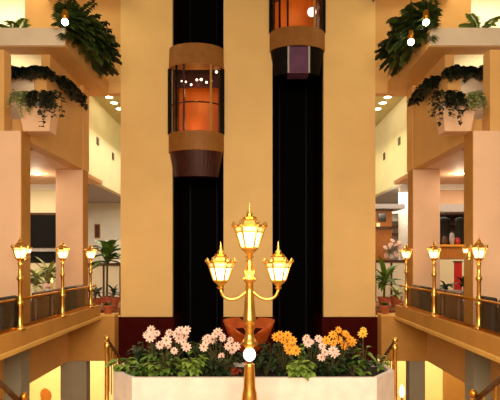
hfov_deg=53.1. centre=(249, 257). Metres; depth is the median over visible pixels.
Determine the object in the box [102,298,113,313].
flower pot
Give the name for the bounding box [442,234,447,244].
jar
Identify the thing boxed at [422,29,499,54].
wall
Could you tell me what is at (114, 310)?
floor
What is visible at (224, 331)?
baseboard
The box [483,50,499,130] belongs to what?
wall
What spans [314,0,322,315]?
trim
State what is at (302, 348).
leafy plant
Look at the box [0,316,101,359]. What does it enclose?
trim
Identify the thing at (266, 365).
leafy plant
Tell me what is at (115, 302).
pot
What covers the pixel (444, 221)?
coat
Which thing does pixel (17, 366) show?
column
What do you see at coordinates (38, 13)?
wall
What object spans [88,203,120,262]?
wall
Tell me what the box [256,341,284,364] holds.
leafy plant
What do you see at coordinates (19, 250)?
lamp
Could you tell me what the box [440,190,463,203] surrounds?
wall
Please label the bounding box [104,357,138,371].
leafy plant
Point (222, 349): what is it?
leafy plant
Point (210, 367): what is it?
leafy plant
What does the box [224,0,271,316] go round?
wall
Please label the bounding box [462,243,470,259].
wall lantern
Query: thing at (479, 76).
ivy plant
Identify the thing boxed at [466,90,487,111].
ivy plant
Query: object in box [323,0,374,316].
wall
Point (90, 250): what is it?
lamp
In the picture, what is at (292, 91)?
wall
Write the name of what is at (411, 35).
spot lamp
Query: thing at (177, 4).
trim
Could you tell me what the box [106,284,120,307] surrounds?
potted palm
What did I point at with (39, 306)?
armchair
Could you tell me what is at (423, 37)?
fern
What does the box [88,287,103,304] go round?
potted palm
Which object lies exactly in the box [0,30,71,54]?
wall
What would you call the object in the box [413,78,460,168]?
wall
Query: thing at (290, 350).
chrysanthemum
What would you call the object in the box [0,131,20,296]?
column
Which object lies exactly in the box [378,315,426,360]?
wall
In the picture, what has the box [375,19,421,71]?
fern
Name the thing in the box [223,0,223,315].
trim
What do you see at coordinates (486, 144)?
column
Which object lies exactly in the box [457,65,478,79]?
ivy plant
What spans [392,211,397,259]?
shelf unit
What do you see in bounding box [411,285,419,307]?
armchair
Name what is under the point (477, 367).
column
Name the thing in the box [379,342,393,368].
banister
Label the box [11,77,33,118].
wall
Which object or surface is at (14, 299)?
balustrade
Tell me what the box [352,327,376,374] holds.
chrysanthemum
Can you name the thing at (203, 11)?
wall
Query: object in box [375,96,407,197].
wall
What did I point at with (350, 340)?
chrysanthemum
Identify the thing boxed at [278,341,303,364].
chrysanthemum
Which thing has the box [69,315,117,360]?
wall
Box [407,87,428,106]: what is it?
ivy plant
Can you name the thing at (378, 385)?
planter
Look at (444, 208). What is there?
trim
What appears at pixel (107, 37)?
fern
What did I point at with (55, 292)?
balustrade
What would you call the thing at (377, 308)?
floor
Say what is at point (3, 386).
banister
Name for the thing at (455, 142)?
wall
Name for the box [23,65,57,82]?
ivy plant
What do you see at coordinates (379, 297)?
pot
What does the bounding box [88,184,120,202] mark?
ceiling
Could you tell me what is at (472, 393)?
newel post
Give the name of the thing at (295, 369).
leafy plant
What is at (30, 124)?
planter
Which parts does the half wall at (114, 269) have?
post, rail, post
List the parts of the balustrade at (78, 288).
handrail, rail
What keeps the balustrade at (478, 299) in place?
on the trim at (490, 343)
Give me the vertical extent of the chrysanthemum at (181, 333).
0.893 m
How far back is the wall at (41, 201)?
17.00 m
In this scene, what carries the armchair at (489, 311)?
on the floor at (377, 308)
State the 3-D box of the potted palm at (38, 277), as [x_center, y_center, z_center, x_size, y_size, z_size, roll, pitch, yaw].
[-6.380,0.921,14.892,1.035,1.357,1.112,0,0,27]
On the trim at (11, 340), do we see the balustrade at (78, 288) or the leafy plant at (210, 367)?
the balustrade at (78, 288)
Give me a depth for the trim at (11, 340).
10.54 m
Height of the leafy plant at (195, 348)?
0.581 m
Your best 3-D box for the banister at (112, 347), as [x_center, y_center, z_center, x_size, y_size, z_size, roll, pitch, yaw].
[-2.780,2.758,10.980,0.068,2.418,2.875,0,0,-2]
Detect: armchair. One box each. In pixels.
[0,295,17,330]
[30,288,60,315]
[30,290,48,321]
[64,286,75,311]
[76,285,84,308]
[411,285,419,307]
[419,286,431,311]
[436,288,463,316]
[446,290,463,321]
[476,295,497,331]
[498,300,499,332]
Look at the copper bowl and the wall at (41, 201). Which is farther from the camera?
the wall at (41, 201)
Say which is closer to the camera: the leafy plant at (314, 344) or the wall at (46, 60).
the leafy plant at (314, 344)
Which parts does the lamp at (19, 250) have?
post, glass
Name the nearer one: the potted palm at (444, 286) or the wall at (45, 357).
the wall at (45, 357)
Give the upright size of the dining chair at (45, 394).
1.253 m
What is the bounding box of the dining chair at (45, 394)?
[40,388,51,399]
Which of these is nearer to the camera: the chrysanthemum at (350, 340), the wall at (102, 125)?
the chrysanthemum at (350, 340)
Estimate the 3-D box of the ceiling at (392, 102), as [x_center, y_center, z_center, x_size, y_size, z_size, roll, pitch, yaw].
[4.190,-6.225,21.150,3.900,0.150,11.700,0,0,0]
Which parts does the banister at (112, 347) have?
handrail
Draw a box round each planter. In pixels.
[18,94,59,134]
[113,363,393,399]
[435,94,475,134]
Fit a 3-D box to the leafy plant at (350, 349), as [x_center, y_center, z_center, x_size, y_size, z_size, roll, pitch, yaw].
[1.845,1.831,9.544,0.618,0.584,0.529,0,0,-38]
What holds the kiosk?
on the floor at (377, 308)
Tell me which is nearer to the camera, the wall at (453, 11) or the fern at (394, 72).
the fern at (394, 72)
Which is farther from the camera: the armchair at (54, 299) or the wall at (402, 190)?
the wall at (402, 190)
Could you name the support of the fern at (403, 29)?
on the trim at (419, 65)
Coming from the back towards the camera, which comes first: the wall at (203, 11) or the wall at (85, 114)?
the wall at (203, 11)
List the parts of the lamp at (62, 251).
post, glass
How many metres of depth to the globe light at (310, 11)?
14.69 m
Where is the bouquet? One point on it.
(391, 250)
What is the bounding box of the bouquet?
[382,239,402,259]
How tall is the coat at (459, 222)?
1.069 m
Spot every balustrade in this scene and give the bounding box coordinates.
[0,298,15,334]
[16,291,58,326]
[59,286,88,313]
[407,286,431,314]
[436,291,476,327]
[477,298,499,336]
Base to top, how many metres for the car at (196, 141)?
3.820 m
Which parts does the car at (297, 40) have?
panel, panel, pod frame, panel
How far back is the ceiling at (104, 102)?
20.16 m
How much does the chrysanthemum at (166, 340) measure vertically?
0.783 m
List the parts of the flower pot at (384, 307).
pot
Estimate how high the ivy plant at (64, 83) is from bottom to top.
0.514 m
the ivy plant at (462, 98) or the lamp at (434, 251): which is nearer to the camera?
the ivy plant at (462, 98)
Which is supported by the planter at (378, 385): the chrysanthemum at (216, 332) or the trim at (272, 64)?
the chrysanthemum at (216, 332)
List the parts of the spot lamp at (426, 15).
bulb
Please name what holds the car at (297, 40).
attached to the wall at (247, 55)
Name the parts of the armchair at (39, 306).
armrest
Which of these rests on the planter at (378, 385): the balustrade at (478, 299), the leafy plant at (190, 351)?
the leafy plant at (190, 351)
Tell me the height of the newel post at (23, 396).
1.128 m
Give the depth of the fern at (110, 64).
13.67 m
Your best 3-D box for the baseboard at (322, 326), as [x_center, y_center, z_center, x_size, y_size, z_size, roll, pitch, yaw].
[2.985,3.685,16.075,1.660,3.830,2.250,0,0,0]
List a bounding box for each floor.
[101,303,120,314]
[375,301,404,314]
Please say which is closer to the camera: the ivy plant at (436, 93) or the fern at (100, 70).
the ivy plant at (436, 93)
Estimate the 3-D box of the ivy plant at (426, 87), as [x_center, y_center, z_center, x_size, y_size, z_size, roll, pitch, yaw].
[4.406,-4.207,12.307,0.703,0.492,0.698,0,0,-6]
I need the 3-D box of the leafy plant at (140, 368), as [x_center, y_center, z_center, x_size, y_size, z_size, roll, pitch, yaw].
[-1.977,1.992,8.937,0.392,0.268,0.451,0,0,17]
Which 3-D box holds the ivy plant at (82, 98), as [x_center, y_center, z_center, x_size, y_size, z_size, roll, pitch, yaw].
[-4.580,-4.185,12.991,0.688,0.519,0.813,0,0,0]
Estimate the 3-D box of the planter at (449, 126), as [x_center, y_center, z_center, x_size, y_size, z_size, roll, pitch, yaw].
[4.270,-2.970,10.390,0.700,0.740,0.460,0,0,0]
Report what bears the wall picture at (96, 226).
attached to the wall at (108, 215)
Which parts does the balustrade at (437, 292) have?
rail, handrail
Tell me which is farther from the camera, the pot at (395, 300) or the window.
the window
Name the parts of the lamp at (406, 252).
post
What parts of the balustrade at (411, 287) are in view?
handrail, rail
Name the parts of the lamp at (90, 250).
post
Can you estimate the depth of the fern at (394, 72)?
13.52 m
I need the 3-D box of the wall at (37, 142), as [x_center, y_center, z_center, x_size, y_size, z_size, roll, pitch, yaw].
[-5.190,-2.725,11.115,0.940,0.450,0.970,0,0,0]
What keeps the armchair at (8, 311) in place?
on the floor
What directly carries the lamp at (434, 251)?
on the trim at (490, 343)
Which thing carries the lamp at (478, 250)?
on the trim at (490, 343)
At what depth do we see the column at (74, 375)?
14.55 m
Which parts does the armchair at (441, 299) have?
backrest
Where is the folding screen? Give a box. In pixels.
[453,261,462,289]
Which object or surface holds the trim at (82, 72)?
attached to the wall at (12, 50)
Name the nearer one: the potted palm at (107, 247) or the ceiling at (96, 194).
the potted palm at (107, 247)
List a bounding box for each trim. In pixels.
[0,28,65,45]
[0,305,100,353]
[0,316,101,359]
[21,131,29,323]
[30,184,55,189]
[51,38,107,95]
[83,169,87,305]
[100,313,118,316]
[173,0,181,315]
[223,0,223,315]
[272,64,272,315]
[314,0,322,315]
[377,313,395,316]
[388,42,443,95]
[394,316,499,362]
[395,305,499,356]
[408,169,412,305]
[429,28,499,45]
[440,184,463,189]
[440,204,463,212]
[464,131,472,324]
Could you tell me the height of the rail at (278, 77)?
15.600 m
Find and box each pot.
[88,298,101,304]
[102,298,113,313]
[106,297,119,307]
[377,296,390,304]
[379,298,390,313]
[390,296,402,306]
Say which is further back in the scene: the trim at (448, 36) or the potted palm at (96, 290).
the potted palm at (96, 290)
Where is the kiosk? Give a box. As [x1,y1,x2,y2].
[375,204,404,259]
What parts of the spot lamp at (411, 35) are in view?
bulb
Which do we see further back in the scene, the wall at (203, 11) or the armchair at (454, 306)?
the wall at (203, 11)
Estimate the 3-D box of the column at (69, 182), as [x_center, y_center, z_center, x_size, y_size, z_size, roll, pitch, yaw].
[-5.100,-0.450,14.310,0.760,4.100,0.420,0,0,0]
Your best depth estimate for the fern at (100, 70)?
12.94 m
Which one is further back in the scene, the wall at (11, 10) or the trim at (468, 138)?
the wall at (11, 10)
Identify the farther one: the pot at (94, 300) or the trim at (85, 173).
the pot at (94, 300)
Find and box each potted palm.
[30,267,55,291]
[31,258,55,284]
[88,239,120,303]
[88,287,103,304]
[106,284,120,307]
[375,256,403,304]
[388,285,404,306]
[440,280,453,289]
[452,276,463,299]
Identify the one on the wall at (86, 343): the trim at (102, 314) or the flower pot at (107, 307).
the trim at (102, 314)
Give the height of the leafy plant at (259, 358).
0.424 m
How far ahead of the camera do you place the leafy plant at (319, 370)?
8.86 m
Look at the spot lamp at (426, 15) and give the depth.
11.24 m
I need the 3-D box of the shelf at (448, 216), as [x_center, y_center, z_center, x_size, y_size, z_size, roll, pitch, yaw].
[7.856,-1.625,19.525,1.935,0.077,0.350,0,0,0]
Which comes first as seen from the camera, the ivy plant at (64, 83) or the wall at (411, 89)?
the ivy plant at (64, 83)
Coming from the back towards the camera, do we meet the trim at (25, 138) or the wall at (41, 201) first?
the wall at (41, 201)
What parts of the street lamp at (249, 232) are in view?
glass, glass, arm, white globe, glass, glass, arm, glass, glass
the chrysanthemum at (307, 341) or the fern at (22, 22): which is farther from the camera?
the fern at (22, 22)
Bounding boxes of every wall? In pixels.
[0,0,24,27]
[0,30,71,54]
[0,50,10,130]
[0,333,68,399]
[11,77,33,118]
[11,119,46,149]
[25,0,120,95]
[30,190,55,212]
[30,315,120,399]
[34,77,81,168]
[41,55,79,103]
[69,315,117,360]
[80,85,88,171]
[88,96,120,196]
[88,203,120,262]
[121,0,172,316]
[182,0,222,362]
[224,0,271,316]
[273,69,313,354]
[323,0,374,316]
[375,0,470,95]
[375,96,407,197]
[375,315,442,399]
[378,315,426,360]
[398,186,407,259]
[407,85,415,171]
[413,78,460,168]
[416,55,453,88]
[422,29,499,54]
[427,333,499,399]
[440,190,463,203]
[443,371,464,399]
[448,119,482,149]
[461,76,482,118]
[471,0,499,27]
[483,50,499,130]
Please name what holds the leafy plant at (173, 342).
on the planter at (378, 385)
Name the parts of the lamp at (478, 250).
post, glass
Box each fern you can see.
[0,18,31,27]
[51,0,99,55]
[55,0,115,65]
[71,10,119,76]
[83,27,121,78]
[374,35,408,76]
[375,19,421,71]
[385,5,442,69]
[393,0,441,52]
[459,13,499,27]
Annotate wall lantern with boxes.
[24,243,31,259]
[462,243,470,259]
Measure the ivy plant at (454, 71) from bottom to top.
0.476 m
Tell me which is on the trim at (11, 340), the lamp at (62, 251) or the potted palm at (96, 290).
the lamp at (62, 251)
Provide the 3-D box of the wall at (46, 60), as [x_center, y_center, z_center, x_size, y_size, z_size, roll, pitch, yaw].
[-4.905,-4.550,13.050,0.210,0.700,2.100,0,0,0]
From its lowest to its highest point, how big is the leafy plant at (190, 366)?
0.337 m
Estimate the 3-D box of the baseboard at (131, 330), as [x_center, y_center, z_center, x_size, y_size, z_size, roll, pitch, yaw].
[-3.105,3.685,16.075,1.660,3.830,2.250,0,0,0]
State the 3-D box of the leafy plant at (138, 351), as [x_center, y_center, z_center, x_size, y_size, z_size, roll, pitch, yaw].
[-2.010,1.852,9.518,0.688,0.542,0.515,0,0,0]
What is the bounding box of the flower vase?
[41,283,50,290]
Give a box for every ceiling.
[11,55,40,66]
[30,149,102,183]
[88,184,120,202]
[92,96,120,124]
[375,96,404,126]
[375,184,407,202]
[394,149,463,183]
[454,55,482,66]
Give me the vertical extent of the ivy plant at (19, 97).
0.582 m
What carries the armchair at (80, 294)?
on the floor
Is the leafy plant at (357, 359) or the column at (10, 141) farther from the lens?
the column at (10, 141)
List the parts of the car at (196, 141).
panel, handrail, panel, roof plate, panel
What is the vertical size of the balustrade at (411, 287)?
0.598 m
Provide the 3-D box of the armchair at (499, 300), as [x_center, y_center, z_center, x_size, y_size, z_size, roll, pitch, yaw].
[4.820,1.170,8.720,0.680,0.860,0.680,0,0,0]
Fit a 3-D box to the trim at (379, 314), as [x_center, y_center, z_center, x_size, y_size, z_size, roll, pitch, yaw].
[4.320,1.670,14.710,1.040,0.060,0.480,0,0,0]
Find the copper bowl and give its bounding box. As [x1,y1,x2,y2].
[223,317,274,362]
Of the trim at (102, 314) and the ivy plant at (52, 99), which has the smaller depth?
the ivy plant at (52, 99)
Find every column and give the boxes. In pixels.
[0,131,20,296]
[3,349,29,399]
[56,169,82,288]
[60,361,89,399]
[406,361,424,399]
[413,169,439,288]
[465,349,492,399]
[473,131,499,324]
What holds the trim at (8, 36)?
attached to the wall at (12, 50)
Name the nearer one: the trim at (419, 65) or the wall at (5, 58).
the wall at (5, 58)
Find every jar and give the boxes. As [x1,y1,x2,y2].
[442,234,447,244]
[449,231,454,244]
[455,236,460,244]
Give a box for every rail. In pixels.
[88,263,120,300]
[189,0,191,358]
[216,0,217,354]
[278,77,279,352]
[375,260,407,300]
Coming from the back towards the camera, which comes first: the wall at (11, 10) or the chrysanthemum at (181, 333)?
the wall at (11, 10)
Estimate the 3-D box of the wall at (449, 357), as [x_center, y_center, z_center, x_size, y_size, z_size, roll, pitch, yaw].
[5.290,2.370,8.250,0.300,1.240,12.500,0,0,0]
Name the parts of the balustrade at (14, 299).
handrail, rail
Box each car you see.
[168,43,223,177]
[269,0,325,78]
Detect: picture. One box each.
[94,224,99,237]
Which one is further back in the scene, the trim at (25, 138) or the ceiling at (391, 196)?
the ceiling at (391, 196)
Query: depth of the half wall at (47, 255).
16.40 m
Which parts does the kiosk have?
cornice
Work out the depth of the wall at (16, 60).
12.91 m
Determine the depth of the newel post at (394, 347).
9.47 m
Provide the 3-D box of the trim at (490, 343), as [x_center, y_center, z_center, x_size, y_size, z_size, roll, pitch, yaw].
[4.350,1.515,8.250,0.280,0.310,12.500,0,0,0]
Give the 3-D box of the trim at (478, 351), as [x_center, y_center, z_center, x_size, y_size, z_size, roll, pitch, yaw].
[4.330,1.720,8.250,0.320,0.100,12.500,0,0,0]
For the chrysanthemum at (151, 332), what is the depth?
9.08 m
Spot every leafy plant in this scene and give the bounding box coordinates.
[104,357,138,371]
[125,363,148,375]
[127,341,159,364]
[144,362,167,376]
[154,340,186,365]
[175,357,209,376]
[187,339,217,364]
[187,347,206,361]
[200,362,229,374]
[209,339,244,367]
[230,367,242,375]
[238,348,270,370]
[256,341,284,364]
[256,357,280,375]
[284,359,317,380]
[296,344,304,363]
[303,341,332,361]
[315,362,344,375]
[335,339,361,364]
[336,359,368,376]
[354,356,378,370]
[373,355,389,371]
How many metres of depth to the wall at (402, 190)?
20.50 m
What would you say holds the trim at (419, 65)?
attached to the wall at (426, 49)
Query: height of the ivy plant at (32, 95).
0.434 m
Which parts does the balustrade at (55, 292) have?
handrail, rail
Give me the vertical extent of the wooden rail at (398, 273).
1.529 m
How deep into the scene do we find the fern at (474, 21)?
11.87 m
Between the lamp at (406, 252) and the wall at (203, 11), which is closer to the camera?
the lamp at (406, 252)
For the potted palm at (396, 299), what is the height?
0.750 m
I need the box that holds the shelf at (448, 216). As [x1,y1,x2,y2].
[440,215,463,217]
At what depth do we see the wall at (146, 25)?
15.00 m
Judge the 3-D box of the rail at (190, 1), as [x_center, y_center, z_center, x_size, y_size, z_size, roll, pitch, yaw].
[-2.010,-2.200,16.925,0.060,15.600,0.150,0,0,0]
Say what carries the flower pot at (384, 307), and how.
on the trim at (379, 314)
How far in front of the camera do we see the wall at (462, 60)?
12.91 m
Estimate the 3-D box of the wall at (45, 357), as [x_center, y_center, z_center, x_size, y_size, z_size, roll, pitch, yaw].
[-5.410,2.370,8.250,0.300,1.240,12.500,0,0,0]
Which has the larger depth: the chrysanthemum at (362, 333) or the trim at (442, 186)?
the trim at (442, 186)
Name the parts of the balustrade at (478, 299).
handrail, rail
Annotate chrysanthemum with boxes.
[138,325,165,376]
[151,335,191,376]
[161,326,190,374]
[199,340,240,376]
[201,328,233,375]
[271,331,300,376]
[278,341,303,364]
[299,334,327,374]
[314,346,345,376]
[321,326,356,374]
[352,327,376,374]
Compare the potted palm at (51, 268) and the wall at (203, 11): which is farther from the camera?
the wall at (203, 11)
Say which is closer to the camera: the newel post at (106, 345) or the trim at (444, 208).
the newel post at (106, 345)
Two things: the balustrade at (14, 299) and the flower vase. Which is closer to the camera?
the balustrade at (14, 299)
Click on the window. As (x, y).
(42, 225)
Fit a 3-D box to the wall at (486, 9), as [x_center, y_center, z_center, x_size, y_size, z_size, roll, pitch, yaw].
[10.290,-7.650,17.900,7.300,4.700,0.200,0,0,0]
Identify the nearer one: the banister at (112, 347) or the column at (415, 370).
the banister at (112, 347)
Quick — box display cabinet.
[440,214,463,244]
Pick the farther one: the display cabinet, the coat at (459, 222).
the display cabinet
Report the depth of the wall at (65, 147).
12.86 m
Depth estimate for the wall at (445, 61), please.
12.28 m
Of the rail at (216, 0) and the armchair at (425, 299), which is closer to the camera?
the armchair at (425, 299)
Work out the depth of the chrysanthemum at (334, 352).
8.88 m
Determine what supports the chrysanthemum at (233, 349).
in the planter at (378, 385)
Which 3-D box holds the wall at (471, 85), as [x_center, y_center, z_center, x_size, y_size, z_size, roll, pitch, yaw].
[5.215,-3.590,11.725,0.650,1.380,0.250,0,0,0]
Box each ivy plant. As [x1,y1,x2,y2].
[6,89,32,117]
[11,65,21,79]
[11,66,31,79]
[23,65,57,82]
[25,90,48,107]
[35,89,66,126]
[56,75,80,101]
[68,88,87,110]
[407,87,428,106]
[414,75,441,96]
[427,89,463,126]
[440,64,472,82]
[444,90,468,111]
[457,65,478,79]
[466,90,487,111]
[473,65,482,80]
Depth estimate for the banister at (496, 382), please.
6.35 m
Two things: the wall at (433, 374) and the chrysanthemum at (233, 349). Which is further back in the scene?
the wall at (433, 374)
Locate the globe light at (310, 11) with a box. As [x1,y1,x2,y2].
[308,7,312,16]
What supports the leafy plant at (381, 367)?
on the planter at (378, 385)
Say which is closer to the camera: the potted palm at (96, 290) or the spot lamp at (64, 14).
the spot lamp at (64, 14)
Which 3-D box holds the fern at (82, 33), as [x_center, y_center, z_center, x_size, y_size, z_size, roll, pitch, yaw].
[-4.116,-5.515,11.935,1.051,1.160,1.583,0,0,-4]
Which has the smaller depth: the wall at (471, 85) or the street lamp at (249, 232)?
the street lamp at (249, 232)
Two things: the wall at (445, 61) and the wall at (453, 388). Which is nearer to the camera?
the wall at (445, 61)
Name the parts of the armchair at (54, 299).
backrest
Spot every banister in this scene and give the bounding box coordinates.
[0,379,20,399]
[108,340,123,393]
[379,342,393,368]
[475,376,499,399]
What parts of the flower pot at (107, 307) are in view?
pot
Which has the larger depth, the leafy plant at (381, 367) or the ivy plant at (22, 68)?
the ivy plant at (22, 68)
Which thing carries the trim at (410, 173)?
attached to the wall at (429, 147)
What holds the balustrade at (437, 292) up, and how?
on the trim at (490, 343)
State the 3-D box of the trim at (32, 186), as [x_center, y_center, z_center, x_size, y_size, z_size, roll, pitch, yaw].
[-9.635,-2.400,17.050,6.850,0.200,0.300,0,0,0]
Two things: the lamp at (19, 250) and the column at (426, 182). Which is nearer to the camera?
the lamp at (19, 250)
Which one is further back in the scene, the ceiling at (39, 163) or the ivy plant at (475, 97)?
the ceiling at (39, 163)
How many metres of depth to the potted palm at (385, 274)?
16.10 m
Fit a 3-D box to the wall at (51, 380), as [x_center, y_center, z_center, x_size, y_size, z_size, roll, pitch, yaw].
[-6.610,3.675,19.100,5.300,3.850,0.200,0,0,0]
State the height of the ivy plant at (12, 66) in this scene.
0.435 m
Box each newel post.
[19,392,28,399]
[104,335,109,399]
[392,337,397,399]
[468,389,477,399]
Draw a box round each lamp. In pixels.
[11,237,28,329]
[55,239,69,316]
[61,9,68,24]
[84,242,96,307]
[205,202,293,399]
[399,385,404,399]
[400,242,412,307]
[407,30,414,45]
[422,10,429,25]
[426,241,441,316]
[470,237,487,329]
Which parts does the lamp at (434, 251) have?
post, glass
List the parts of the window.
frame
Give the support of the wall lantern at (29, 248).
attached to the column at (10, 141)
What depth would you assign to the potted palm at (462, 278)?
15.38 m
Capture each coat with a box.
[440,214,450,241]
[455,215,463,241]
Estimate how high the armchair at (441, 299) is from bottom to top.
0.860 m
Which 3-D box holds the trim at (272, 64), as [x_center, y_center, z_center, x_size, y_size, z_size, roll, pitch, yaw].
[0.690,-2.200,16.075,0.030,15.600,1.850,0,0,0]
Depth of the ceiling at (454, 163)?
14.12 m
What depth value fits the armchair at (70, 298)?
12.81 m
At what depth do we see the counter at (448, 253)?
17.75 m
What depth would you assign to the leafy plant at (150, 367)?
8.83 m
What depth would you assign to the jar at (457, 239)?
17.84 m
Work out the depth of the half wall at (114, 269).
18.50 m
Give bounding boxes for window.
[30,213,55,247]
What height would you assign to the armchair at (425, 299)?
0.860 m
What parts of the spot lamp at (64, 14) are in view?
bulb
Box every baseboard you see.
[118,310,182,363]
[222,315,273,362]
[313,310,377,361]

